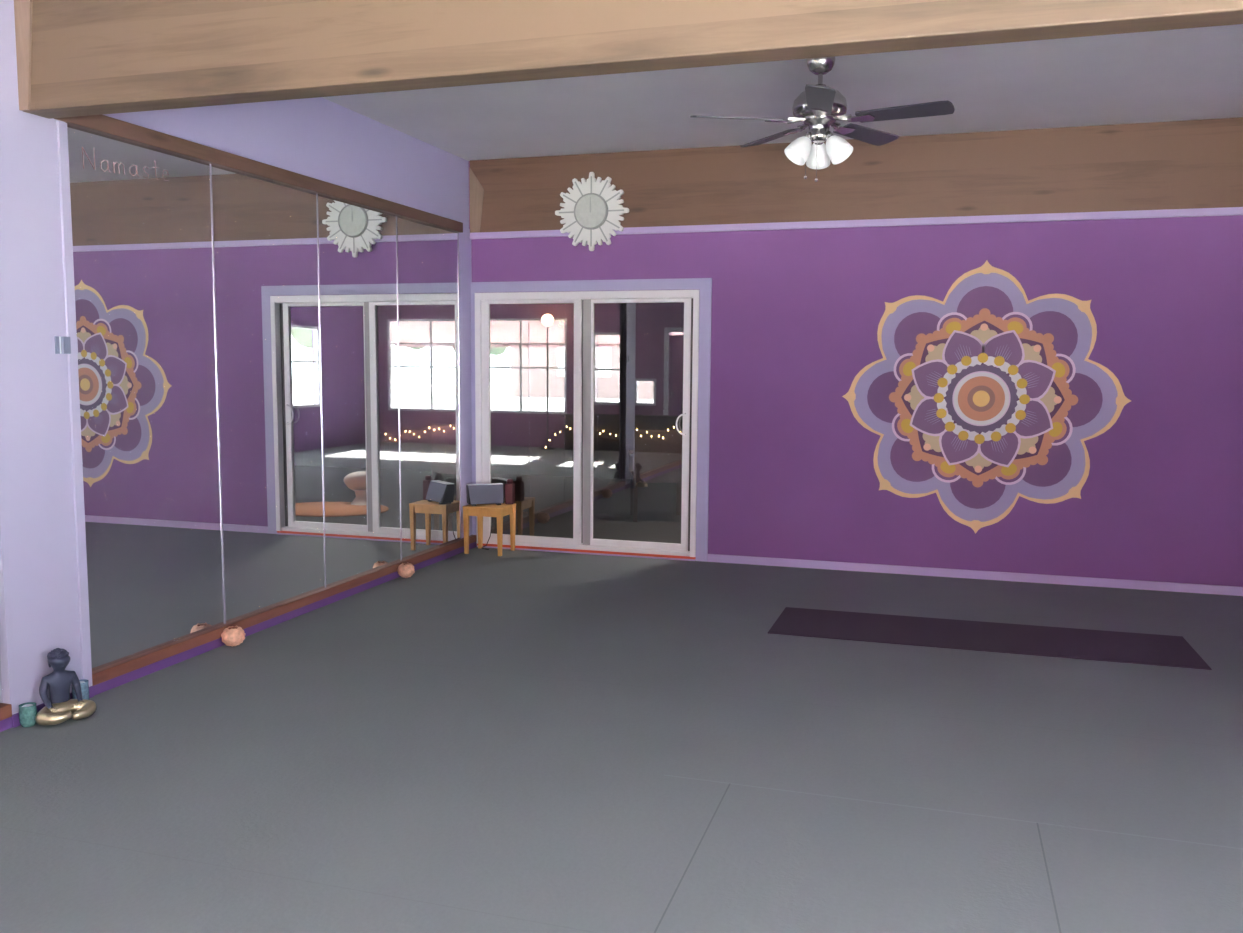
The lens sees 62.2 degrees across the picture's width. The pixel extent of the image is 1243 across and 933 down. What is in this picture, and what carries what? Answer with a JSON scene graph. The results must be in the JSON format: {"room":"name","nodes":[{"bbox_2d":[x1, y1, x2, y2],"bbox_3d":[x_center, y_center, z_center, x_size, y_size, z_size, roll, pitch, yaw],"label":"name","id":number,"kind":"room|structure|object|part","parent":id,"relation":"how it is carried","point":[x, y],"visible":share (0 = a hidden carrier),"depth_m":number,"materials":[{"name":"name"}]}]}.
{"room":"exercise studio","nodes":[
{"label":"exercise studio","id":0,"kind":"room"},
{"bbox_2d":[0,0,81,714],"bbox_3d":[-2.453,-0.490,4.275,0.050,3.093,0.417,2,6,17],"label":"wall","id":1,"kind":"structure","parent":0,"point":[39,604],"depth_m":4.26,"materials":[{"name":"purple paint"}]},
{"bbox_2d":[14,0,32,110],"bbox_3d":[-2.378,-1.730,4.114,0.098,0.592,0.012,2,6,17],"label":"trim","id":2,"kind":"structure","parent":1,"relation":"attached to","point":[22,9],"depth_m":4.12,"materials":[{"name":"brown wood"}]},
{"bbox_2d":[54,336,77,353],"bbox_3d":[-2.373,-0.519,4.408,0.024,0.074,0.108,2,6,17],"label":"wall bracket","id":3,"kind":"object","parent":1,"relation":"attached to","point":[63,344],"visible":1,"depth_m":4.39,"materials":[{"name":"silver metal"}]},
{"bbox_3d":[-2.382,-0.518,4.401,0.010,0.074,0.090,2,6,17],"label":"plate","id":4,"kind":"part","parent":3,"relation":"part of","materials":[{"name":"silver metal"}]},
{"bbox_2d":[56,121,91,686],"bbox_3d":[-2.371,-0.235,4.468,0.012,2.450,0.048,2,6,17],"label":"trim","id":5,"kind":"structure","parent":1,"relation":"attached to","point":[62,132],"depth_m":4.46,"materials":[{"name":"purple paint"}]},
{"bbox_2d":[103,97,468,228],"bbox_3d":[-2.697,-0.442,3.775,0.120,3.093,9.600,2,6,17],"label":"wall","id":6,"kind":"structure","parent":0,"point":[319,138],"depth_m":6.35,"materials":[{"name":"purple paint"}]},
{"bbox_2d":[0,659,2,703],"bbox_3d":[-2.671,-0.184,3.653,0.020,2.405,0.936,2,6,17],"label":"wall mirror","id":7,"kind":"object","parent":6,"relation":"attached to","point":[1,696],"visible":1,"depth_m":4.20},
{"bbox_2d":[0,703,11,720],"bbox_3d":[-3.190,1.206,2.061,0.060,0.054,4.543,2,6,17],"label":"trim","id":8,"kind":"structure","parent":6,"relation":"attached to","point":[5,709],"depth_m":4.18,"materials":[{"name":"wood"}]},
{"bbox_2d":[67,125,223,670],"bbox_3d":[-2.267,-0.311,4.953,0.022,2.405,0.936,2,6,17],"label":"wall mirror","id":9,"kind":"object","parent":6,"relation":"attached to","point":[141,215],"visible":0.98,"depth_m":4.91,"materials":[{"name":"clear mirror"}]},
{"bbox_2d":[209,164,225,623],"bbox_3d":[-2.126,-0.355,5.405,0.023,2.405,0.011,2,6,17],"label":"trim","id":10,"kind":"structure","parent":6,"relation":"attached to","point":[210,165],"depth_m":5.39,"materials":[{"name":"silver metal"}]},
{"bbox_2d":[0,542,475,731],"bbox_3d":[-2.534,1.049,4.175,0.065,0.050,8.980,2,6,17],"label":"baseboard","id":11,"kind":"structure","parent":6,"relation":"attached to","point":[133,675],"depth_m":5.42,"materials":[{"name":"purple paint"}]},
{"bbox_2d":[54,115,462,232],"bbox_3d":[-1.827,-1.673,6.154,0.062,0.075,3.865,2,6,17],"label":"trim","id":12,"kind":"structure","parent":6,"relation":"attached to","point":[101,124],"depth_m":5.46,"materials":[{"name":"wood"}]},
{"bbox_2d":[212,165,324,622],"bbox_3d":[-1.988,-0.399,5.857,0.020,2.405,0.936,2,6,17],"label":"wall mirror","id":13,"kind":"object","parent":6,"relation":"attached to","point":[266,250],"visible":1,"depth_m":5.80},
{"bbox_2d":[92,535,475,685],"bbox_3d":[-1.805,0.771,6.529,0.060,0.054,4.020,2,6,17],"label":"trim","id":14,"kind":"structure","parent":6,"relation":"attached to","point":[106,673],"depth_m":5.72,"materials":[{"name":"wood"}]},
{"bbox_2d":[316,194,325,587],"bbox_3d":[-1.846,-0.443,6.308,0.023,2.405,0.011,2,6,17],"label":"trim","id":15,"kind":"structure","parent":6,"relation":"attached to","point":[316,194],"depth_m":6.30,"materials":[{"name":"silver metal"}]},
{"bbox_2d":[318,194,400,586],"bbox_3d":[-1.707,-0.487,6.760,0.020,2.405,0.936,2,6,17],"label":"wall mirror","id":16,"kind":"object","parent":6,"relation":"attached to","point":[358,256],"visible":1,"depth_m":6.72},
{"bbox_2d":[396,216,401,559],"bbox_3d":[-1.566,-0.530,7.212,0.023,2.405,0.011,2,6,17],"label":"trim","id":17,"kind":"structure","parent":6,"relation":"attached to","point":[396,216],"depth_m":7.20,"materials":[{"name":"silver metal"}]},
{"bbox_2d":[397,216,459,559],"bbox_3d":[-1.427,-0.575,7.664,0.020,2.405,0.936,2,6,17],"label":"wall mirror","id":18,"kind":"object","parent":6,"relation":"attached to","point":[427,254],"visible":1,"depth_m":7.62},
{"bbox_2d":[458,233,460,538],"bbox_3d":[-1.286,-0.618,8.115,0.023,2.405,0.011,2,6,17],"label":"trim","id":19,"kind":"structure","parent":6,"relation":"attached to","point":[458,233],"depth_m":8.11,"materials":[{"name":"silver"}]},
{"bbox_2d":[459,227,471,538],"bbox_3d":[-1.252,-0.607,8.232,0.020,2.560,0.240,2,6,17],"label":"trim","id":20,"kind":"structure","parent":6,"relation":"attached to","point":[465,253],"depth_m":8.21,"materials":[{"name":"purple paint"}]},
{"bbox_2d":[490,300,683,478],"bbox_3d":[2.252,-1.102,12.744,8.400,2.900,0.100,2,6,17],"label":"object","id":21,"kind":"structure","parent":0,"point":[638,347],"depth_m":13.57,"materials":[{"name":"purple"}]},
{"bbox_2d":[0,474,1242,932],"bbox_3d":[0.312,0.998,5.643,9.000,0.100,14.940,2,6,17],"label":"floor","id":22,"kind":"structure","parent":0,"point":[480,740],"depth_m":3.85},
{"bbox_2d":[19,702,36,726],"bbox_3d":[-2.444,1.024,4.241,0.066,0.088,0.066,2,6,17],"label":"jar","id":23,"kind":"object","parent":22,"relation":"on","point":[27,711],"visible":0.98,"depth_m":4.22,"materials":[{"name":"teal glass"}]},
{"bbox_2d":[35,648,95,724],"bbox_3d":[-2.334,0.910,4.307,0.168,0.295,0.238,5,7,39],"label":"statue","id":24,"kind":"object","parent":22,"relation":"on","point":[59,707],"visible":1,"depth_m":4.30,"materials":[{"name":"black metal"}]},
{"bbox_2d":[72,679,88,699],"bbox_3d":[-2.350,0.989,4.475,0.068,0.112,0.068,2,6,17],"label":"cup","id":25,"kind":"object","parent":22,"relation":"on","point":[83,682],"visible":0.38,"depth_m":4.46,"materials":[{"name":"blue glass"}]},
{"bbox_2d":[221,625,245,646],"bbox_3d":[-2.051,0.898,5.439,0.123,0.106,0.121,2,6,17],"label":"candle holder","id":26,"kind":"object","parent":22,"relation":"on","point":[232,636],"visible":1,"depth_m":5.40,"materials":[{"name":"pink stone"}]},
{"bbox_2d":[397,563,414,577],"bbox_3d":[-1.505,0.727,7.200,0.121,0.106,0.123,3,6,27],"label":"candle holder","id":27,"kind":"object","parent":22,"relation":"on","point":[405,570],"visible":1,"depth_m":7.16,"materials":[{"name":"brown stone"}]},
{"bbox_2d":[463,503,515,555],"bbox_3d":[-1.048,0.493,8.197,0.330,0.380,0.300,2,6,17],"label":"stool","id":28,"kind":"object","parent":22,"relation":"on","point":[480,510],"visible":0.93,"depth_m":8.10,"materials":[{"name":"brown wood"}]},
{"bbox_3d":[-1.222,0.511,8.118,0.040,0.358,0.040,2,6,17],"label":"leg","id":29,"kind":"part","parent":28,"relation":"part of","materials":[{"name":"brown wood"}]},
{"bbox_3d":[-1.147,0.487,8.361,0.040,0.358,0.040,2,6,17],"label":"leg","id":30,"kind":"part","parent":28,"relation":"part of","materials":[{"name":"brown wood"}]},
{"bbox_2d":[466,483,503,505],"bbox_3d":[-1.080,0.222,8.175,0.284,0.163,0.125,-2,6,-19],"label":"speaker","id":31,"kind":"object","parent":28,"relation":"on","point":[485,493],"visible":1,"depth_m":8.14},
{"bbox_3d":[-1.087,0.141,8.192,0.280,0.004,0.066,-2,6,-19],"label":"panel","id":32,"kind":"part","parent":31,"relation":"part of","materials":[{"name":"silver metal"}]},
{"bbox_2d":[481,517,492,549],"bbox_3d":[-1.099,0.483,8.336,0.097,0.369,0.094,2,6,17],"label":"power cable","id":33,"kind":"object","parent":28,"relation":"hanging from","point":[492,517],"visible":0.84,"depth_m":8.37,"materials":[{"name":"black plastic"}]},
{"bbox_3d":[-1.046,0.315,8.179,0.330,0.022,0.300,2,6,17],"label":"seat","id":34,"kind":"part","parent":28,"relation":"part of","materials":[{"name":"brown wood"}]},
{"bbox_3d":[-0.949,0.521,8.034,0.040,0.358,0.040,2,6,17],"label":"leg","id":35,"kind":"part","parent":28,"relation":"part of","materials":[{"name":"brown wood"}]},
{"bbox_2d":[505,479,514,503],"bbox_3d":[-0.892,0.199,8.236,0.068,0.200,0.068,1,6,7],"label":"canister","id":36,"kind":"object","parent":28,"relation":"on","point":[509,486],"visible":1,"depth_m":8.21,"materials":[{"name":"red"}]},
{"bbox_3d":[-0.891,0.117,8.227,0.052,0.035,0.052,1,6,7],"label":"lid","id":37,"kind":"part","parent":36,"relation":"part of","materials":[{"name":"red"}]},
{"bbox_3d":[-0.874,0.497,8.278,0.040,0.358,0.040,2,6,17],"label":"leg","id":38,"kind":"part","parent":28,"relation":"part of","materials":[{"name":"brown wood"}]},
{"bbox_2d":[628,430,681,521],"bbox_3d":[0.351,0.070,10.030,0.550,0.880,0.500,0,6,-3],"label":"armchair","id":39,"kind":"object","parent":22,"relation":"on","point":[656,455],"visible":0.76,"depth_m":9.77,"materials":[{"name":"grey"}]},
{"bbox_3d":[0.102,-0.036,10.017,0.050,0.210,0.460,0,6,-3],"label":"armrest","id":40,"kind":"part","parent":39,"relation":"part of","materials":[{"name":"grey"}]},
{"bbox_3d":[0.108,0.295,10.272,0.040,0.380,0.040,0,6,-3],"label":"leg","id":41,"kind":"part","parent":39,"relation":"part of","materials":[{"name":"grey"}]},
{"bbox_3d":[0.131,0.341,9.815,0.040,0.380,0.040,0,6,-3],"label":"leg","id":42,"kind":"part","parent":39,"relation":"part of","materials":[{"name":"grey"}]},
{"bbox_3d":[0.351,0.099,10.033,0.500,0.060,0.500,0,6,-3],"label":"seat","id":43,"kind":"part","parent":39,"relation":"part of","materials":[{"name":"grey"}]},
{"bbox_3d":[0.364,-0.127,9.780,0.500,0.440,0.040,0,6,-3],"label":"backrest","id":44,"kind":"part","parent":39,"relation":"part of","materials":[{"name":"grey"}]},
{"bbox_3d":[0.568,0.296,10.295,0.040,0.380,0.040,0,6,-3],"label":"leg","id":45,"kind":"part","parent":39,"relation":"part of","materials":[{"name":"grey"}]},
{"bbox_2d":[768,607,1211,669],"bbox_3d":[1.979,0.944,5.771,2.223,0.006,0.667,2,6,17],"label":"yoga mat","id":46,"kind":"object","parent":22,"relation":"on","point":[1072,643],"visible":1,"depth_m":5.72,"materials":[{"name":"purple rubber"}]},
{"bbox_2d":[322,24,1242,160],"bbox_3d":[0.544,-1.919,2.627,7.000,0.120,9.880,2,6,17],"label":"ceiling","id":47,"kind":"structure","parent":0,"point":[1188,73],"depth_m":6.15,"materials":[{"name":"paint"}]},
{"bbox_2d":[23,0,1242,118],"bbox_3d":[0.722,-1.621,3.244,6.600,0.593,0.140,2,6,17],"label":"ceiling beam","id":48,"kind":"structure","parent":47,"relation":"attached to","point":[89,57],"depth_m":3.60,"materials":[{"name":"brown wood"}]},
{"bbox_2d":[690,56,954,181],"bbox_3d":[1.036,-1.794,5.307,1.296,0.652,1.282,2,6,17],"label":"ceiling fan","id":49,"kind":"object","parent":47,"relation":"hanging from","point":[819,107],"visible":1,"depth_m":5.28,"materials":[{"name":"silver metal"}]},
{"bbox_3d":[0.592,-1.788,5.287,0.476,0.008,0.141,0,18,-8],"label":"blade","id":50,"kind":"part","parent":49,"relation":"part of","materials":[{"name":"grey"}]},
{"bbox_3d":[0.838,-1.831,5.737,0.141,0.008,0.476,-15,12,-24],"label":"blade","id":51,"kind":"part","parent":49,"relation":"part of","materials":[{"name":"grey"}]},
{"bbox_3d":[0.849,-1.792,5.320,0.222,0.042,0.080,0,18,-8],"label":"blade arm","id":52,"kind":"part","parent":49,"relation":"part of","materials":[{"name":"silver metal"}]},
{"bbox_3d":[0.949,-1.809,5.504,0.080,0.042,0.222,-15,12,-24],"label":"blade arm","id":53,"kind":"part","parent":49,"relation":"part of","materials":[{"name":"silver metal"}]},
{"bbox_3d":[0.909,-1.633,5.320,0.138,0.145,0.133,2,6,17],"label":"lamp shade","id":54,"kind":"part","parent":49,"relation":"part of","materials":[{"name":"white glass"}]},
{"bbox_3d":[1.004,-1.596,5.296,0.018,0.259,0.018,2,6,17],"label":"pull chain","id":55,"kind":"part","parent":49,"relation":"part of","materials":[{"name":"silver metal"}]},
{"bbox_3d":[1.044,-1.648,5.475,0.127,0.145,0.142,2,6,17],"label":"lamp shade","id":56,"kind":"part","parent":49,"relation":"part of","materials":[{"name":"white glass"}]},
{"bbox_3d":[0.995,-1.776,5.169,0.080,0.042,0.222,14,8,9],"label":"blade arm","id":57,"kind":"part","parent":49,"relation":"part of","materials":[{"name":"silver metal"}]},
{"bbox_3d":[0.947,-1.749,4.915,0.141,0.008,0.476,14,8,9],"label":"blade","id":58,"kind":"part","parent":49,"relation":"part of","materials":[{"name":"grey"}]},
{"bbox_3d":[1.117,-1.628,5.282,0.141,0.145,0.129,2,6,17],"label":"lamp shade","id":59,"kind":"part","parent":49,"relation":"part of","materials":[{"name":"white glass"}]},
{"bbox_3d":[1.156,-1.804,5.467,0.222,0.042,0.080,-5,-4,-43],"label":"blade arm","id":60,"kind":"part","parent":49,"relation":"part of","materials":[{"name":"silver metal"}]},
{"bbox_3d":[1.184,-1.783,5.260,0.222,0.042,0.080,3,-6,28],"label":"blade arm","id":61,"kind":"part","parent":49,"relation":"part of","materials":[{"name":"silver metal"}]},
{"bbox_3d":[1.344,-1.819,5.645,0.476,0.008,0.141,-5,-4,-43],"label":"blade","id":62,"kind":"part","parent":49,"relation":"part of","materials":[{"name":"grey"}]},
{"bbox_3d":[1.412,-1.768,5.137,0.476,0.008,0.141,3,-6,28],"label":"blade","id":63,"kind":"part","parent":49,"relation":"part of","materials":[{"name":"grey"}]},
{"bbox_2d":[469,161,1242,586],"bbox_3d":[1.966,-0.770,7.408,6.880,3.093,0.120,2,6,17],"label":"wall","id":64,"kind":"structure","parent":0,"point":[796,315],"depth_m":7.27,"materials":[{"name":"purple paint"}]},
{"bbox_2d":[469,167,483,232],"bbox_3d":[-1.144,-2.111,8.151,0.124,0.509,0.008,2,6,17],"label":"trim","id":65,"kind":"structure","parent":64,"relation":"attached to","point":[476,190],"depth_m":8.15,"materials":[{"name":"brown wood"}]},
{"bbox_2d":[475,290,698,560],"bbox_3d":[-0.284,-0.338,8.131,1.835,2.057,0.150,2,6,17],"label":"door","id":66,"kind":"structure","parent":64,"relation":"in","point":[582,542],"depth_m":8.08,"materials":[{"name":"white plastic"}]},
{"bbox_3d":[-0.720,-0.352,8.226,0.846,1.936,0.036,2,6,17],"label":"fixed panel","id":67,"kind":"part","parent":66,"relation":"part of","materials":[{"name":"clear glass"}]},
{"bbox_3d":[0.119,-0.325,8.018,0.849,1.936,0.036,2,6,17],"label":"sliding panel","id":68,"kind":"part","parent":66,"relation":"part of","materials":[{"name":"clear glass"}]},
{"bbox_3d":[0.454,-0.324,7.878,0.077,0.174,0.031,2,6,17],"label":"handle","id":69,"kind":"part","parent":66,"relation":"part of","materials":[{"name":"white plastic"}]},
{"bbox_2d":[471,278,711,561],"bbox_3d":[-0.273,-0.374,8.067,1.964,2.142,0.020,2,6,17],"label":"trim","id":70,"kind":"structure","parent":64,"relation":"attached to","point":[704,284],"depth_m":7.84,"materials":[{"name":"purple paint"}]},
{"bbox_2d":[470,117,1242,231],"bbox_3d":[1.954,-2.022,7.215,6.600,0.563,0.022,2,6,17],"label":"ceiling beam","id":71,"kind":"structure","parent":64,"relation":"attached to","point":[1185,164],"depth_m":7.19,"materials":[{"name":"brown wood"}]},
{"bbox_2d":[555,172,628,250],"bbox_3d":[-0.229,-1.944,7.854,0.590,0.590,0.064,2,6,17],"label":"wall decoration","id":72,"kind":"object","parent":71,"relation":"attached to","point":[591,211],"visible":1,"depth_m":7.84,"materials":[{"name":"white"}]},
{"bbox_2d":[470,207,1242,238],"bbox_3d":[1.950,-1.718,7.241,6.600,0.048,0.030,2,6,17],"label":"trim","id":73,"kind":"structure","parent":64,"relation":"attached to","point":[1228,211],"depth_m":7.23,"materials":[{"name":"purple paint"}]},
{"bbox_2d":[707,554,1242,595],"bbox_3d":[2.874,0.782,7.205,4.634,0.058,0.018,2,6,17],"label":"baseboard","id":74,"kind":"structure","parent":64,"relation":"attached to","point":[862,567],"depth_m":7.29,"materials":[{"name":"purple paint"}]},
{"bbox_2d":[842,260,1130,533],"bbox_3d":[2.514,-0.474,7.197,1.913,1.913,0.011,2,6,17],"label":"mural","id":75,"kind":"object","parent":64,"relation":"attached to","point":[981,398],"visible":1,"depth_m":7.19,"materials":[{"name":"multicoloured paint"}]}
]}

